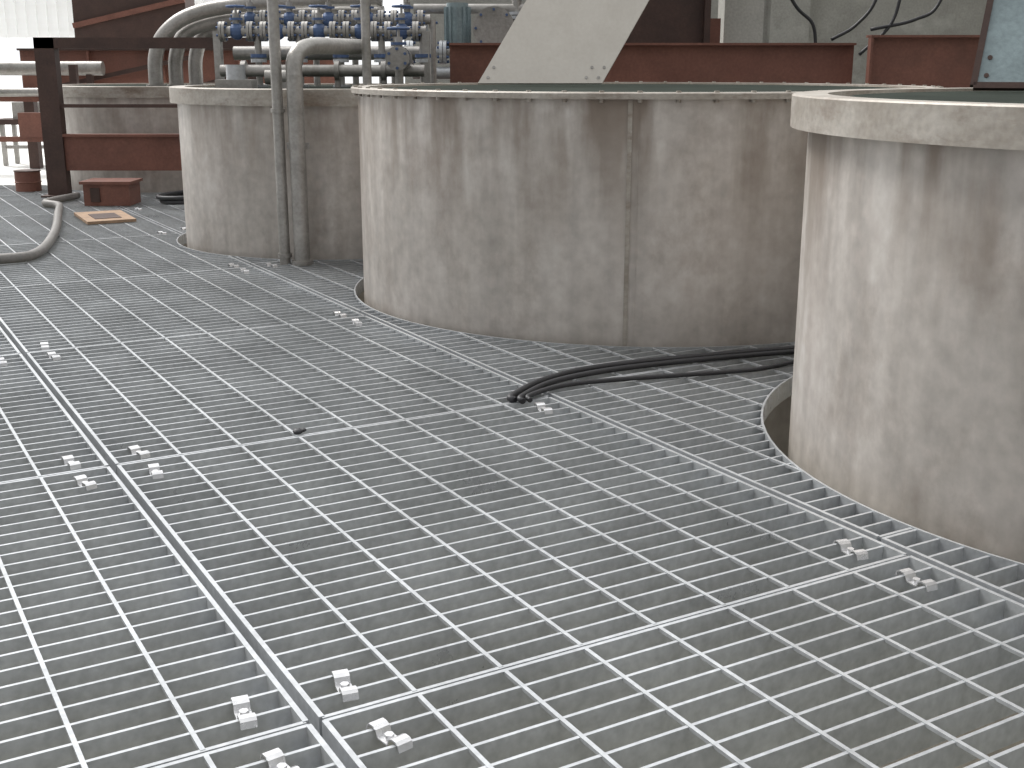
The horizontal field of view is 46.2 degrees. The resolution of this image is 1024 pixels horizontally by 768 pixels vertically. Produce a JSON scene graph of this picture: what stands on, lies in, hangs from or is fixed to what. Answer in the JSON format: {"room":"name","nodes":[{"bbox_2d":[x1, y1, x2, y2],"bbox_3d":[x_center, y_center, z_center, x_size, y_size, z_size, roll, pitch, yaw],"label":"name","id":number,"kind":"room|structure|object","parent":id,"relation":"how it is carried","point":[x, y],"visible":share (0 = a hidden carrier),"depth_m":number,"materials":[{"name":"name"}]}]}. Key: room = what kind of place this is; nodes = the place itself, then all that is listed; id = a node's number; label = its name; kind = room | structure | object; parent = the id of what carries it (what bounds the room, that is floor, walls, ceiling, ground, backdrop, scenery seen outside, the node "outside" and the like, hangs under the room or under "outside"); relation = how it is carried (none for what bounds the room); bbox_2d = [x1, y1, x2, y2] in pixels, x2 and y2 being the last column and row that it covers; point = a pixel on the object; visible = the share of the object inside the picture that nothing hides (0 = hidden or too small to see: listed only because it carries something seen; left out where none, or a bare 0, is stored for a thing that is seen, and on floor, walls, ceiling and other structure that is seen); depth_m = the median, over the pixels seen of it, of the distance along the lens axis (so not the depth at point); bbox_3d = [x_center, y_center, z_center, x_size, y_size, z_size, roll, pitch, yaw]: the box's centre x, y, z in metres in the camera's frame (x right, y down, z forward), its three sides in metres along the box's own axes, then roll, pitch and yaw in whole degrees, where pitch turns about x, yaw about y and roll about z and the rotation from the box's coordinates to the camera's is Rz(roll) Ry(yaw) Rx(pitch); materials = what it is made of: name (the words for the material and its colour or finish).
{"room":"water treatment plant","nodes":[
{"label":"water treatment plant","id":0,"kind":"room"},
{"bbox_2d":[0,102,46,185],"bbox_3d":[0.000,-7.459,37.182,80.000,1.695,44.300,0,15,0],"label":"ground","id":1,"kind":"structure","parent":0,"point":[7,177],"depth_m":19.51,"materials":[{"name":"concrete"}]},
{"bbox_2d":[0,102,43,165],"bbox_3d":[-7.325,-3.869,18.528,1.150,0.950,0.600,0,15,0],"label":"railing","id":2,"kind":"object","parent":1,"relation":"on","point":[17,107],"visible":0.39,"depth_m":18.34,"materials":[{"name":"metal"}]},
{"bbox_2d":[0,65,78,141],"bbox_3d":[-6.850,-3.699,16.819,1.900,1.500,0.290,0,15,0],"label":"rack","id":3,"kind":"object","parent":1,"relation":"on","point":[30,128],"visible":0.28,"depth_m":16.75,"materials":[{"name":"metal"}]},
{"bbox_2d":[0,61,104,83],"bbox_3d":[-7.950,-3.902,17.485,4.100,1.550,0.200,0,15,0],"label":"pipe","id":4,"kind":"object","parent":1,"relation":"on","point":[88,68],"visible":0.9,"depth_m":17.23,"materials":[{"name":"metal"}]},
{"bbox_2d":[0,0,215,37],"bbox_3d":[-9.000,-6.397,23.262,8.000,3.400,0.250,0,15,0],"label":"canopy","id":5,"kind":"object","parent":1,"relation":"on","point":[18,18],"visible":0.1,"depth_m":22.99,"materials":[{"name":"white metal"}]},
{"bbox_2d":[72,0,194,36],"bbox_3d":[-6.100,-5.164,19.604,1.817,2.900,0.655,0,15,0],"label":"hopper","id":6,"kind":"object","parent":1,"relation":"on","point":[91,18],"visible":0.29,"depth_m":19.12,"materials":[{"name":"brown metal"}]},
{"bbox_2d":[16,48,334,168],"bbox_3d":[-4.900,-4.063,17.739,4.600,1.730,0.305,0,15,0],"label":"girder","id":7,"kind":"object","parent":1,"relation":"on","point":[121,65],"visible":0.21,"depth_m":17.58,"materials":[{"name":"metal"}]},
{"bbox_2d":[0,185,1023,767],"bbox_3d":[-1.450,-0.797,8.989,14.112,0.094,17.394,0,15,0],"label":"floor","id":8,"kind":"structure","parent":0,"point":[629,574],"depth_m":3.85,"materials":[{"name":"grey metal"}]},
{"bbox_2d":[13,169,41,191],"bbox_3d":[-5.950,-2.502,14.753,0.320,0.250,0.320,0,15,0],"label":"drum","id":9,"kind":"object","parent":8,"relation":"on","point":[26,180],"visible":1,"depth_m":14.64,"materials":[{"name":"red metal"}]},
{"bbox_2d":[0,192,80,263],"bbox_3d":[-5.480,-1.521,11.375,3.446,0.080,5.045,0,15,0],"label":"hose","id":10,"kind":"object","parent":8,"relation":"on","point":[52,202],"visible":1,"depth_m":10.31,"materials":[{"name":"grey rubber"}]},
{"bbox_2d":[74,210,136,224],"bbox_3d":[-4.100,-1.683,12.073,0.466,0.033,0.885,-8,17,-27],"label":"plywood board","id":11,"kind":"object","parent":8,"relation":"on","point":[109,216],"visible":1,"depth_m":11.91,"materials":[{"name":"brown wood"}]},
{"bbox_2d":[79,178,142,205],"bbox_3d":[-4.430,-2.129,13.300,0.560,0.264,0.460,0,15,0],"label":"box","id":12,"kind":"object","parent":8,"relation":"on","point":[96,191],"visible":1,"depth_m":13.11,"materials":[{"name":"metal"}]},
{"bbox_2d":[33,37,255,197],"bbox_3d":[-4.200,-3.091,13.949,2.600,1.800,0.350,0,15,0],"label":"steel frame","id":13,"kind":"object","parent":8,"relation":"on","point":[64,153],"visible":0.56,"depth_m":13.94,"materials":[{"name":"brown metal"}]},
{"bbox_2d":[156,190,183,204],"bbox_3d":[-3.568,-2.074,13.314,0.672,0.142,0.949,0,15,0],"label":"coil","id":14,"kind":"object","parent":8,"relation":"on","point":[172,197],"visible":0.5,"depth_m":12.90,"materials":[{"name":"rubber"}]},
{"bbox_2d":[293,428,305,434],"bbox_3d":[-0.892,0.197,5.046,0.064,0.026,0.042,-11,18,-35],"label":"lump","id":15,"kind":"object","parent":8,"relation":"on","point":[298,431],"visible":1,"depth_m":5.03,"materials":[{"name":"black rubber"}]},
{"bbox_2d":[0,192,937,767],"bbox_3d":[-1.469,-0.602,8.109,14.209,0.026,15.476,0,15,0],"label":"clips","id":16,"kind":"object","parent":8,"relation":"on","point":[275,758],"visible":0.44,"depth_m":3.04,"materials":[{"name":"metal"}]},
{"bbox_2d":[507,346,794,403],"bbox_3d":[0.993,-0.100,6.140,2.402,0.042,0.407,-7,16,-25],"label":"cable bundle","id":17,"kind":"object","parent":8,"relation":"on","point":[544,384],"visible":0.9,"depth_m":6.00,"materials":[{"name":"rubber"}]},
{"bbox_2d":[403,0,986,83],"bbox_3d":[5.300,-5.377,15.385,13.400,5.520,0.500,0,15,0],"label":"wall","id":18,"kind":"structure","parent":0,"point":[783,23],"depth_m":15.49,"materials":[{"name":"concrete"}]},
{"bbox_2d":[790,0,941,55],"bbox_3d":[3.601,-4.086,12.262,2.033,1.417,0.036,0,15,0],"label":"cable","id":19,"kind":"object","parent":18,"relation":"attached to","point":[891,24],"visible":0.91,"depth_m":12.34,"materials":[{"name":"rubber"}]},
{"bbox_3d":[-1.000,1.540,6.463,26.000,0.100,19.700,0,15,0],"label":"floor","id":20,"kind":"structure","parent":0,"visible":0},
{"bbox_2d":[62,83,264,246],"bbox_3d":[-4.490,-2.521,15.989,2.920,2.850,2.920,0,15,0],"label":"tank","id":21,"kind":"object","parent":20,"relation":"on","point":[78,120],"visible":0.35,"depth_m":14.44,"materials":[{"name":"grey concrete"}]},
{"bbox_2d":[146,0,384,85],"bbox_3d":[-3.090,-4.325,15.095,2.980,1.152,0.640,0,15,0],"label":"curved pipe","id":22,"kind":"object","parent":21,"relation":"on","point":[199,20],"visible":0.45,"depth_m":14.92,"materials":[{"name":"metal"}]},
{"bbox_2d":[267,0,291,264],"bbox_3d":[-1.770,-1.425,9.244,0.110,4.200,0.110,0,15,0],"label":"pipe","id":23,"kind":"object","parent":20,"relation":"on","point":[277,110],"visible":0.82,"depth_m":9.08,"materials":[{"name":"grey metal"}]},
{"bbox_2d":[169,83,417,302],"bbox_3d":[-1.520,-1.226,10.984,2.920,2.920,2.920,0,15,0],"label":"tank","id":24,"kind":"object","parent":20,"relation":"on","point":[226,135],"visible":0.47,"depth_m":9.55,"materials":[{"name":"grey concrete"}]},
{"bbox_2d":[212,0,436,88],"bbox_3d":[-1.650,-3.012,10.470,1.900,0.819,1.386,0,15,0],"label":"valve manifold","id":25,"kind":"object","parent":24,"relation":"on","point":[395,60],"visible":0.88,"depth_m":10.42,"materials":[{"name":"metal"}]},
{"bbox_2d":[359,0,371,85],"bbox_3d":[-1.170,-3.003,9.549,0.160,1.307,0.158,0,15,0],"label":"pipe","id":26,"kind":"object","parent":24,"relation":"on","point":[364,4],"visible":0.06,"depth_m":9.59,"materials":[{"name":"grey metal"}]},
{"bbox_2d":[285,37,361,265],"bbox_3d":[-1.476,-1.096,9.750,0.199,3.305,1.090,6,16,20],"label":"pipe","id":27,"kind":"object","parent":20,"relation":"on","point":[297,146],"visible":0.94,"depth_m":9.12,"materials":[{"name":"grey metal"}]},
{"bbox_2d":[406,0,523,78],"bbox_3d":[-0.344,-2.285,12.477,1.488,4.200,0.510,0,15,0],"label":"pump","id":28,"kind":"object","parent":20,"relation":"on","point":[492,22],"visible":0.38,"depth_m":12.03,"materials":[{"name":"metal"}]},
{"bbox_2d":[351,81,942,456],"bbox_3d":[0.870,-0.588,8.494,3.890,2.968,3.890,0,15,0],"label":"tank","id":29,"kind":"object","parent":20,"relation":"on","point":[629,214],"visible":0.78,"depth_m":6.59,"materials":[{"name":"grey concrete"}]},
{"bbox_2d":[478,0,648,83],"bbox_3d":[0.505,-2.744,8.893,1.510,1.008,0.478,0,15,0],"label":"chute","id":30,"kind":"object","parent":29,"relation":"on","point":[548,41],"visible":1,"depth_m":8.84,"materials":[{"name":"metal"}]},
{"bbox_2d":[449,43,856,83],"bbox_3d":[1.235,-1.423,11.015,3.570,3.285,0.160,0,15,0],"label":"girder","id":31,"kind":"object","parent":20,"relation":"on","point":[832,63],"visible":0.27,"depth_m":10.62,"materials":[{"name":"metal"}]},
{"bbox_2d":[626,0,720,42],"bbox_3d":[1.200,-2.918,12.133,1.800,5.600,0.350,0,15,0],"label":"steel column","id":32,"kind":"structure","parent":20,"relation":"on","point":[661,21],"depth_m":11.88,"materials":[{"name":"brown metal"}]},
{"bbox_2d":[718,0,764,42],"bbox_3d":[2.350,-3.125,12.523,0.500,5.800,0.490,0,15,0],"label":"concrete column","id":33,"kind":"structure","parent":20,"relation":"on","point":[742,21],"depth_m":12.17,"materials":[{"name":"grey concrete"}]},
{"bbox_2d":[788,88,1023,767],"bbox_3d":[2.890,0.340,4.975,3.550,2.985,3.550,0,15,0],"label":"tank","id":34,"kind":"object","parent":20,"relation":"on","point":[907,400],"visible":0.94,"depth_m":4.05,"materials":[{"name":"grey concrete"}]},
{"bbox_2d":[970,0,1023,90],"bbox_3d":[2.799,-1.910,5.646,1.114,1.028,0.451,6,16,20],"label":"metal panel","id":35,"kind":"object","parent":34,"relation":"on","point":[999,60],"visible":1,"depth_m":5.75,"materials":[{"name":"grey paint"}]},
{"bbox_2d":[865,35,979,87],"bbox_3d":[4.630,-1.374,10.717,3.140,3.345,0.160,0,15,0],"label":"girder","id":36,"kind":"object","parent":20,"relation":"on","point":[947,61],"visible":0.4,"depth_m":10.33,"materials":[{"name":"metal"}]}
]}

